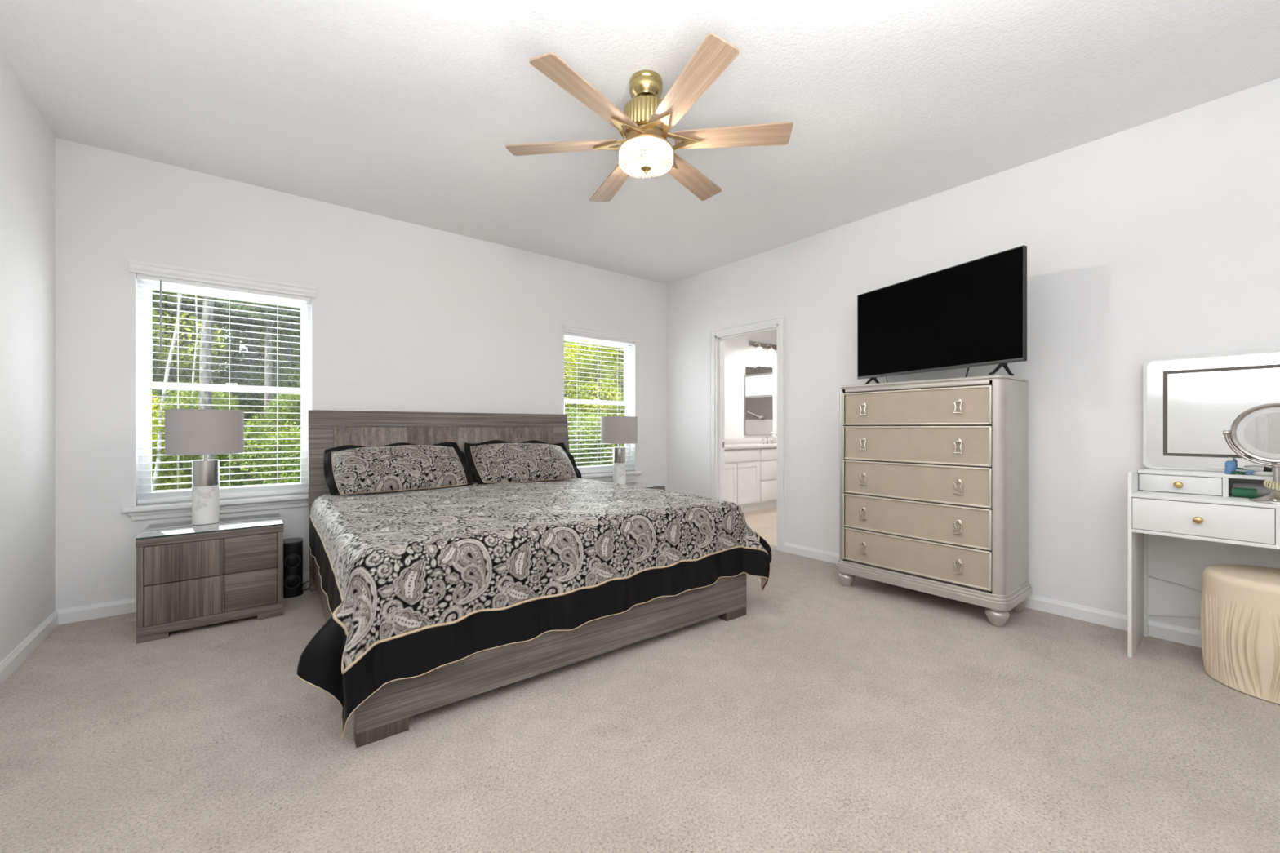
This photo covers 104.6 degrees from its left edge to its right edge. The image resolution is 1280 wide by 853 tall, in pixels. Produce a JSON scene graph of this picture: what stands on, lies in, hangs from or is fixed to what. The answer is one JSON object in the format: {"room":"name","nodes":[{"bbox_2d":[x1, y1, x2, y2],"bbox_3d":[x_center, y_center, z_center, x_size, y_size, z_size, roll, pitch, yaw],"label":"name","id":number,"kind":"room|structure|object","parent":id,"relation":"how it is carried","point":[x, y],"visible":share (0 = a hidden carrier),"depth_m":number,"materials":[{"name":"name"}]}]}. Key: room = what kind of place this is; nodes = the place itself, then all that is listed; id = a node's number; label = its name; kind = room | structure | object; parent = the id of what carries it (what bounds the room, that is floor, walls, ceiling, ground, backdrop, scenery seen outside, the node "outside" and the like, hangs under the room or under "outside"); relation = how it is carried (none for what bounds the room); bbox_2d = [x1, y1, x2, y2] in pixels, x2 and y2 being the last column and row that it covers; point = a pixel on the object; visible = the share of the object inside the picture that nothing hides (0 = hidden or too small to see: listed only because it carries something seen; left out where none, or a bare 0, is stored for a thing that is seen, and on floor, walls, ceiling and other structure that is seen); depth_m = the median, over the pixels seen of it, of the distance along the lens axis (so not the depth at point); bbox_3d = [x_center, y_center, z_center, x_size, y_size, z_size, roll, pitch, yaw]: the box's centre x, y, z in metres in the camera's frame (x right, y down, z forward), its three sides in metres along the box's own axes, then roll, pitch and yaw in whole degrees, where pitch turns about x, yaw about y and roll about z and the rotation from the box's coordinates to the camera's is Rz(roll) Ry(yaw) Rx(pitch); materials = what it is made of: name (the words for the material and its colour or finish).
{"room":"bedroom","nodes":[
{"label":"bedroom","id":0,"kind":"room"},
{"bbox_2d":[0,53,55,662],"bbox_3d":[-1.593,-0.260,0.550,0.140,2.740,5.880,0,0,-39],"label":"wall","id":1,"kind":"structure","parent":0,"point":[27,144],"depth_m":2.38,"materials":[{"name":"white paint"}]},
{"bbox_2d":[0,609,57,686],"bbox_3d":[-1.533,1.069,0.597,0.013,0.083,5.600,0,0,-39],"label":"baseboard","id":2,"kind":"structure","parent":1,"relation":"attached to","point":[9,665],"depth_m":2.38,"materials":[{"name":"white wood"}]},
{"bbox_2d":[55,137,666,609],"bbox_3d":[-1.533,-0.260,4.272,4.602,2.740,0.140,0,0,-39],"label":"wall","id":3,"kind":"structure","parent":0,"point":[407,317],"depth_m":3.54,"materials":[{"name":"white paint"}]},
{"bbox_2d":[56,571,309,625],"bbox_3d":[-1.485,1.069,4.212,4.602,0.083,0.013,0,0,-39],"label":"baseboard","id":4,"kind":"structure","parent":3,"relation":"attached to","point":[77,614],"depth_m":2.88,"materials":[{"name":"white wood"}]},
{"bbox_2d":[122,273,312,520],"bbox_3d":[-2.717,-0.187,3.288,0.989,1.495,0.198,0,0,-39],"label":"window","id":5,"kind":"structure","parent":3,"relation":"in","point":[146,511],"depth_m":3.19,"materials":[{"name":"white plastic"}]},
{"bbox_2d":[128,259,316,503],"bbox_3d":[-2.696,-0.267,3.262,0.935,1.459,0.103,0,0,-39],"label":"window blind","id":6,"kind":"object","parent":5,"relation":"attached to","point":[137,267],"visible":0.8,"depth_m":3.23,"materials":[{"name":"white plastic"}]},
{"bbox_2d":[563,332,641,481],"bbox_3d":[-0.421,-0.187,5.124,0.981,1.495,0.198,0,0,-39],"label":"window","id":7,"kind":"structure","parent":3,"relation":"in","point":[630,407],"depth_m":5.37,"materials":[{"name":"white plastic"}]},
{"bbox_2d":[561,324,639,473],"bbox_3d":[-0.400,-0.267,5.098,0.927,1.459,0.103,0,0,-39],"label":"window blind","id":8,"kind":"object","parent":7,"relation":"attached to","point":[566,328],"visible":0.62,"depth_m":5.07,"materials":[{"name":"white plastic"}]},
{"bbox_2d":[0,506,1279,852],"bbox_3d":[1.520,1.169,3.333,8.480,0.122,6.340,0,0,-39],"label":"floor","id":9,"kind":"structure","parent":0,"point":[828,716],"depth_m":1.72,"materials":[{"name":"carpet"}]},
{"bbox_2d":[135,512,284,644],"bbox_3d":[-2.489,0.839,2.908,0.616,0.542,0.472,0,0,-39],"label":"nightstand","id":10,"kind":"object","parent":9,"relation":"on","point":[188,575],"visible":1,"depth_m":2.72,"materials":[{"name":"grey wood"}]},
{"bbox_2d":[164,408,244,524],"bbox_3d":[-2.568,0.232,2.926,0.356,0.670,0.356,0,0,-39],"label":"table lamp","id":11,"kind":"object","parent":10,"relation":"on","point":[205,432],"visible":1,"depth_m":2.86,"materials":[{"name":"grey fabric"}]},
{"bbox_2d":[283,537,303,598],"bbox_3d":[-2.320,0.932,3.294,0.124,0.357,0.174,0,0,-39],"label":"speaker","id":12,"kind":"object","parent":9,"relation":"on","point":[292,547],"visible":0.96,"depth_m":3.23},
{"bbox_2d":[307,409,746,747],"bbox_3d":[-0.856,0.494,3.225,2.052,1.232,2.269,0,0,-37],"label":"bed","id":13,"kind":"object","parent":9,"relation":"on","point":[386,713],"visible":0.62,"depth_m":2.56,"materials":[{"name":"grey wood"}]},
{"bbox_3d":[-0.806,0.654,3.154,1.952,0.368,1.985,0,0,-37],"label":"mattress","id":14,"kind":"object","parent":13,"relation":"on","visible":0},
{"bbox_2d":[295,477,772,740],"bbox_3d":[-0.697,0.721,3.006,2.376,0.605,2.011,0,0,-37],"label":"comforter","id":15,"kind":"object","parent":14,"relation":"on","point":[415,583],"visible":0.98,"depth_m":2.15,"materials":[{"name":"multicoloured fabric"}]},
{"bbox_2d":[323,442,473,495],"bbox_3d":[-1.693,0.271,3.513,0.936,0.314,0.420,0,0,-37],"label":"pillow","id":16,"kind":"object","parent":15,"relation":"on","point":[348,469],"visible":1,"depth_m":3.38,"materials":[{"name":"fabric"}]},
{"bbox_2d":[464,440,581,484],"bbox_3d":[-0.952,0.267,4.071,0.927,0.322,0.428,0,0,-37],"label":"pillow","id":17,"kind":"object","parent":15,"relation":"on","point":[494,461],"visible":1,"depth_m":3.93,"materials":[{"name":"fabric"}]},
{"bbox_2d":[626,481,665,489],"bbox_3d":[-0.144,0.839,4.788,0.616,0.542,0.472,0,0,-39],"label":"nightstand","id":18,"kind":"object","parent":9,"relation":"on","point":[633,483],"visible":0.12,"depth_m":4.79,"materials":[{"name":"grey wood"}]},
{"bbox_2d":[600,416,637,485],"bbox_3d":[-0.200,0.232,4.800,0.356,0.670,0.356,0,0,-39],"label":"table lamp","id":19,"kind":"object","parent":18,"relation":"on","point":[619,430],"visible":0.98,"depth_m":4.68,"materials":[{"name":"grey fabric"}]},
{"bbox_2d":[724,447,777,512],"bbox_3d":[1.444,0.693,6.793,2.500,0.835,0.548,0,0,-39],"label":"vanity cabinet","id":20,"kind":"object","parent":9,"relation":"on","point":[751,473],"visible":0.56,"depth_m":6.46,"materials":[{"name":"white wood"}]},
{"bbox_2d":[724,437,777,449],"bbox_3d":[1.451,0.217,6.783,2.540,0.115,0.573,0,0,-39],"label":"countertop","id":21,"kind":"structure","parent":20,"relation":"on","point":[730,443],"depth_m":6.98,"materials":[{"name":"stone"}]},
{"bbox_2d":[761,431,777,444],"bbox_3d":[1.886,0.156,7.183,0.326,0.174,0.152,0,0,-39],"label":"faucet","id":22,"kind":"object","parent":21,"relation":"on","point":[766,437],"visible":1,"depth_m":7.21,"materials":[{"name":"silver metal"}]},
{"bbox_2d":[835,374,1031,626],"bbox_3d":[1.861,0.410,3.232,0.475,1.400,1.020,0,0,-39],"label":"dresser","id":23,"kind":"object","parent":9,"relation":"on","point":[934,473],"visible":1,"depth_m":2.97,"materials":[{"name":"beige paint"}]},
{"bbox_2d":[857,244,1026,384],"bbox_3d":[1.851,-0.638,3.180,0.182,0.693,1.115,0,0,-24],"label":"television","id":24,"kind":"object","parent":23,"relation":"on","point":[971,313],"visible":0.95,"depth_m":3.04,"materials":[{"name":"black plastic"}]},
{"bbox_2d":[1127,467,1279,657],"bbox_3d":[2.790,0.664,2.161,0.443,0.893,0.900,0,0,-39],"label":"table","id":25,"kind":"object","parent":9,"relation":"on","point":[1201,505],"visible":0.97,"depth_m":2.32,"materials":[{"name":"white laminate"}]},
{"bbox_2d":[1148,614,1200,617],"bbox_3d":[2.852,0.964,2.433,0.005,0.073,0.491,0,0,-39],"label":"cable","id":26,"kind":"object","parent":25,"relation":"attached to","point":[1148,615],"visible":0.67,"depth_m":2.55,"materials":[{"name":"white plastic"}]},
{"bbox_2d":[1148,576,1201,592],"bbox_3d":[2.860,0.851,2.439,0.009,0.123,0.491,0,0,-39],"label":"cable","id":27,"kind":"object","parent":25,"relation":"attached to","point":[1148,576],"visible":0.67,"depth_m":2.55,"materials":[{"name":"grey plastic"}]},
{"bbox_2d":[1132,489,1279,508],"bbox_3d":[2.801,0.328,2.170,0.415,0.016,0.870,0,0,-39],"label":"countertop","id":28,"kind":"structure","parent":25,"relation":"on","point":[1220,500],"depth_m":2.26,"materials":[{"name":"white laminate"}]},
{"bbox_2d":[1142,349,1279,473],"bbox_3d":[2.941,-0.071,2.282,0.034,0.576,0.872,0,0,-39],"label":"vanity mirror","id":29,"kind":"object","parent":25,"relation":"on","point":[1188,402],"visible":0.93,"depth_m":2.46,"materials":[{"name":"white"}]},
{"bbox_2d":[1224,457,1235,474],"bbox_3d":[2.738,0.178,2.294,0.033,0.077,0.033,0,0,-39],"label":"lotion bottle","id":30,"kind":"object","parent":25,"relation":"on","point":[1229,465],"visible":0.96,"depth_m":2.29,"materials":[{"name":"blue plastic"}]},
{"bbox_2d":[1231,471,1245,475],"bbox_3d":[2.740,0.209,2.265,0.036,0.017,0.044,0,0,-39],"label":"scrunchie","id":31,"kind":"object","parent":25,"relation":"on","point":[1233,472],"visible":1,"depth_m":2.25,"materials":[{"name":"green fabric"}]},
{"bbox_2d":[1231,487,1257,497],"bbox_3d":[2.750,0.298,2.251,0.041,0.042,0.073,0,0,-39],"label":"roller","id":32,"kind":"object","parent":25,"relation":"on","point":[1236,492],"visible":0.94,"depth_m":2.24,"materials":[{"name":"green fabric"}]},
{"bbox_2d":[1244,470,1254,475],"bbox_3d":[2.759,0.205,2.251,0.019,0.025,0.048,0,0,-39],"label":"hair clip","id":33,"kind":"object","parent":25,"relation":"on","point":[1249,471],"visible":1,"depth_m":2.24,"materials":[{"name":"blue plastic"}]},
{"bbox_2d":[1222,403,1279,504],"bbox_3d":[2.710,0.108,2.105,0.148,0.424,0.298,0,0,-39],"label":"makeup mirror","id":34,"kind":"object","parent":25,"relation":"on","point":[1253,432],"visible":1,"depth_m":2.13,"materials":[{"name":"silver metal"}]},
{"bbox_2d":[1244,412,1279,453],"bbox_3d":[2.710,0.025,2.105,0.020,0.177,0.177,0,0,-39],"label":"mirror glass","id":35,"kind":"object","parent":34,"relation":"attached to","point":[1260,428],"depth_m":2.13,"materials":[{"name":"white mirror"}]},
{"bbox_2d":[1263,480,1279,490],"bbox_3d":[2.710,0.248,2.105,0.069,0.047,0.068,0,0,-39],"label":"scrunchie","id":36,"kind":"object","parent":34,"relation":"attached to","point":[1272,486],"visible":0.98,"depth_m":2.10,"materials":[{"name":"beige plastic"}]},
{"bbox_2d":[1232,482,1272,496],"bbox_3d":[2.833,0.287,2.268,0.060,0.063,0.150,0,0,-39],"label":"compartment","id":37,"kind":"object","parent":25,"relation":"on","point":[1262,491],"visible":0.38,"depth_m":2.26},
{"bbox_2d":[1243,466,1272,472],"bbox_3d":[2.841,0.198,2.275,0.032,0.033,0.084,0,0,-39],"label":"tube","id":38,"kind":"object","parent":25,"relation":"on","point":[1255,468],"visible":0.71,"depth_m":2.27,"materials":[{"name":"white plastic"}]},
{"bbox_2d":[1253,471,1272,475],"bbox_3d":[2.793,0.207,2.209,0.050,0.019,0.065,0,0,-39],"label":"case","id":39,"kind":"object","parent":25,"relation":"on","point":[1260,473],"visible":0.86,"depth_m":2.20,"materials":[{"name":"white plastic"}]},
{"bbox_2d":[1200,564,1279,704],"bbox_3d":[2.728,0.869,2.103,0.454,0.475,0.454,0,0,-39],"label":"stool","id":40,"kind":"object","parent":9,"relation":"on","point":[1240,604],"visible":1,"depth_m":2.07,"materials":[{"name":"beige fabric"}]},
{"bbox_2d":[1202,564,1279,612],"bbox_3d":[2.728,0.683,2.103,0.445,0.105,0.445,0,0,-39],"label":"cushion","id":41,"kind":"object","parent":40,"relation":"on","point":[1253,588],"depth_m":2.09,"materials":[{"name":"beige fabric"}]},
{"bbox_2d":[0,0,1279,284],"bbox_3d":[1.520,-1.690,3.333,8.480,0.120,6.340,0,0,-39],"label":"ceiling","id":42,"kind":"structure","parent":0,"point":[408,111],"depth_m":2.39,"materials":[{"name":"white paint"}]},
{"bbox_2d":[505,32,793,201],"bbox_3d":[0.028,-1.411,2.327,1.308,0.438,1.311,0,0,-39],"label":"ceiling fan","id":43,"kind":"object","parent":42,"relation":"hanging from","point":[646,122],"visible":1,"depth_m":2.24,"materials":[{"name":"beige wood"}]},
{"bbox_2d":[724,329,777,438],"bbox_3d":[1.482,-0.260,7.271,3.623,2.740,0.140,0,0,-39],"label":"wall","id":44,"kind":"structure","parent":0,"point":[738,353],"depth_m":7.15,"materials":[{"name":"white paint"}]},
{"bbox_2d":[724,437,777,444],"bbox_3d":[1.279,0.201,6.999,2.540,0.083,0.020,0,0,-39],"label":"backsplash","id":45,"kind":"structure","parent":44,"relation":"attached to","point":[727,441],"depth_m":7.22,"materials":[{"name":"stone"}]},
{"bbox_2d":[744,364,773,435],"bbox_3d":[1.784,-0.402,7.408,0.660,1.035,0.017,0,0,-39],"label":"bathroom mirror","id":46,"kind":"object","parent":44,"relation":"attached to","point":[758,380],"visible":1,"depth_m":7.39,"materials":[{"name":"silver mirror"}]},
{"bbox_2d":[748,341,777,359],"bbox_3d":[1.965,-1.150,7.453,0.800,0.240,0.178,0,0,-39],"label":"vanity light","id":47,"kind":"object","parent":44,"relation":"attached to","point":[759,353],"visible":0.63,"depth_m":7.37,"materials":[{"name":"white glass"}]},
{"bbox_2d":[666,78,1279,631],"bbox_3d":[1.958,-0.260,3.683,0.115,2.740,6.340,0,0,-39],"label":"wall","id":48,"kind":"structure","parent":0,"point":[1158,238],"depth_m":2.88,"materials":[{"name":"white paint"}]},
{"bbox_2d":[709,315,784,551],"bbox_3d":[1.052,0.057,4.803,0.139,2.107,0.894,0,0,-39],"label":"trim","id":49,"kind":"structure","parent":48,"relation":"attached to","point":[717,337],"depth_m":5.06,"materials":[{"name":"white wood"}]},
{"bbox_2d":[783,542,1201,648],"bbox_3d":[2.544,1.069,2.847,0.013,0.083,4.023,0,0,-39],"label":"baseboard","id":50,"kind":"structure","parent":48,"relation":"attached to","point":[1175,633],"depth_m":2.81,"materials":[{"name":"white wood"}]},
{"label":"outside","id":51,"kind":"structure","parent":0,"visible":0},
{"bbox_2d":[157,440,589,489],"bbox_3d":[-20.641,1.535,40.502,100.000,0.150,79.400,0,0,-39],"label":"ground","id":52,"kind":"structure","parent":51,"point":[585,441],"depth_m":14.26,"materials":[{"name":"green plant"}]},
{"bbox_2d":[151,290,177,424],"bbox_3d":[-12.443,-2.789,10.302,4.518,8.505,3.934,0,0,-31],"label":"broadleaf tree","id":53,"kind":"object","parent":52,"relation":"on","point":[156,392],"visible":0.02,"depth_m":10.71,"materials":[{"name":"green plant"}]},
{"bbox_2d":[151,293,182,490],"bbox_3d":[-8.355,-2.288,8.971,0.816,7.505,0.065,0,0,-39],"label":"birch tree","id":54,"kind":"object","parent":52,"relation":"on","point":[175,335],"visible":0.37,"depth_m":8.82,"materials":[{"name":"white plant"}]},
{"bbox_2d":[151,394,222,490],"bbox_3d":[-9.426,0.394,9.328,2.235,2.178,2.909,0,0,-15],"label":"shrub","id":55,"kind":"object","parent":52,"relation":"on","point":[154,437],"visible":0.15,"depth_m":9.27,"materials":[{"name":"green plant"}]},
{"bbox_2d":[152,311,226,406],"bbox_3d":[-13.909,-3.539,11.689,4.917,10.007,5.647,0,0,-4],"label":"tree","id":56,"kind":"object","parent":52,"relation":"on","point":[163,317],"visible":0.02,"depth_m":13.39,"materials":[{"name":"green plant"}]},
{"bbox_2d":[155,295,229,481],"bbox_3d":[-11.443,-3.582,11.590,3.216,10.090,3.446,0,0,-10],"label":"pine tree","id":57,"kind":"object","parent":52,"relation":"on","point":[172,371],"visible":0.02,"depth_m":11.83,"materials":[{"name":"grey plant"}]},
{"bbox_2d":[191,295,198,488],"bbox_3d":[-9.045,-2.289,10.069,0.081,7.502,0.251,0,0,-9],"label":"birch tree","id":58,"kind":"object","parent":52,"relation":"on","point":[196,296],"visible":0.27,"depth_m":10.06,"materials":[{"name":"white plant"}]},
{"bbox_2d":[151,290,242,446],"bbox_3d":[-12.011,-3.539,11.881,5.751,10.007,5.008,0,0,12],"label":"tree","id":59,"kind":"object","parent":52,"relation":"on","point":[159,371],"visible":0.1,"depth_m":11.47,"materials":[{"name":"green plant"}]},
{"bbox_2d":[189,294,215,459],"bbox_3d":[-7.826,-3.289,8.739,2.893,9.505,3.043,0,0,-3],"label":"pine tree","id":60,"kind":"object","parent":52,"relation":"on","point":[205,366],"visible":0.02,"depth_m":8.85,"materials":[{"name":"grey plant"}]},
{"bbox_2d":[155,306,284,377],"bbox_3d":[-15.687,-3.539,16.963,5.151,10.007,5.652,0,0,15],"label":"tree","id":61,"kind":"object","parent":52,"relation":"on","point":[242,334],"visible":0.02,"depth_m":17.49,"materials":[{"name":"green plant"}]},
{"bbox_2d":[152,295,300,478],"bbox_3d":[-10.860,-3.539,13.983,5.151,10.007,5.652,0,0,-21],"label":"tree","id":62,"kind":"object","parent":52,"relation":"on","point":[279,380],"visible":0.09,"depth_m":13.60,"materials":[{"name":"green plant"}]},
{"bbox_2d":[154,380,300,486],"bbox_3d":[-7.918,0.260,10.115,2.898,2.396,1.832,0,0,-19],"label":"shrub","id":63,"kind":"object","parent":52,"relation":"on","point":[277,411],"visible":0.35,"depth_m":9.79,"materials":[{"name":"green plant"}]},
{"bbox_2d":[161,301,298,473],"bbox_3d":[-12.563,-3.539,15.144,4.917,10.007,5.647,0,0,-22],"label":"tree","id":64,"kind":"object","parent":52,"relation":"on","point":[221,374],"visible":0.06,"depth_m":13.72,"materials":[{"name":"green plant"}]},
{"bbox_2d":[214,297,300,484],"bbox_3d":[-8.709,-3.342,12.044,3.063,9.610,3.282,0,0,-30],"label":"pine tree","id":65,"kind":"object","parent":52,"relation":"on","point":[268,357],"visible":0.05,"depth_m":11.70,"materials":[{"name":"grey plant"}]},
{"bbox_2d":[219,303,300,442],"bbox_3d":[-13.212,-3.539,18.062,5.647,10.007,4.917,0,0,-5],"label":"tree","id":66,"kind":"object","parent":52,"relation":"on","point":[257,323],"visible":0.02,"depth_m":16.76,"materials":[{"name":"green plant"}]},
{"bbox_2d":[231,300,300,475],"bbox_3d":[-9.538,-3.527,13.761,3.037,9.980,3.195,0,0,45],"label":"pine tree","id":67,"kind":"object","parent":52,"relation":"on","point":[288,351],"visible":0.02,"depth_m":13.60,"materials":[{"name":"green plant"}]},
{"bbox_2d":[234,326,300,436],"bbox_3d":[-10.217,-2.789,15.816,4.006,8.505,4.601,0,0,19],"label":"broadleaf tree","id":68,"kind":"object","parent":52,"relation":"on","point":[277,350],"visible":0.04,"depth_m":14.48,"materials":[{"name":"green plant"}]},
{"bbox_2d":[236,426,300,484],"bbox_3d":[-6.475,0.757,9.945,1.996,1.699,2.254,0,0,12],"label":"shrub","id":69,"kind":"object","parent":52,"relation":"on","point":[290,455],"visible":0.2,"depth_m":9.22,"materials":[{"name":"green plant"}]},
{"bbox_2d":[564,343,617,439],"bbox_3d":[-3.232,-3.539,20.135,5.652,10.007,5.151,0,0,-21],"label":"tree","id":70,"kind":"object","parent":52,"relation":"on","point":[570,391],"visible":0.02,"depth_m":19.06,"materials":[{"name":"green plant"}]},
{"bbox_2d":[564,341,624,444],"bbox_3d":[-1.290,-2.789,15.341,3.875,8.505,4.841,0,0,-3],"label":"broadleaf tree","id":71,"kind":"object","parent":52,"relation":"on","point":[609,391],"visible":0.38,"depth_m":14.81,"materials":[{"name":"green plant"}]},
{"bbox_2d":[564,408,624,466],"bbox_3d":[-1.640,0.588,12.122,2.476,2.106,2.794,0,0,44],"label":"shrub","id":72,"kind":"object","parent":52,"relation":"on","point":[592,430],"visible":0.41,"depth_m":11.89,"materials":[{"name":"green plant"}]},
{"bbox_2d":[576,348,623,421],"bbox_3d":[-0.967,-3.539,21.337,4.844,10.007,6.052,0,0,3],"label":"tree","id":73,"kind":"object","parent":52,"relation":"on","point":[619,348],"visible":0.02,"depth_m":19.33,"materials":[{"name":"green plant"}]},
{"bbox_2d":[577,343,624,413],"bbox_3d":[-0.064,-2.789,18.164,4.522,8.505,4.121,0,0,21],"label":"broadleaf tree","id":74,"kind":"object","parent":52,"relation":"on","point":[621,356],"visible":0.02,"depth_m":17.34,"materials":[{"name":"green plant"}]},
{"bbox_2d":[582,410,624,465],"bbox_3d":[-0.699,0.493,13.627,2.338,1.932,1.477,0,0,43],"label":"shrub","id":75,"kind":"object","parent":52,"relation":"on","point":[593,412],"visible":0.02,"depth_m":13.88,"materials":[{"name":"green plant"}]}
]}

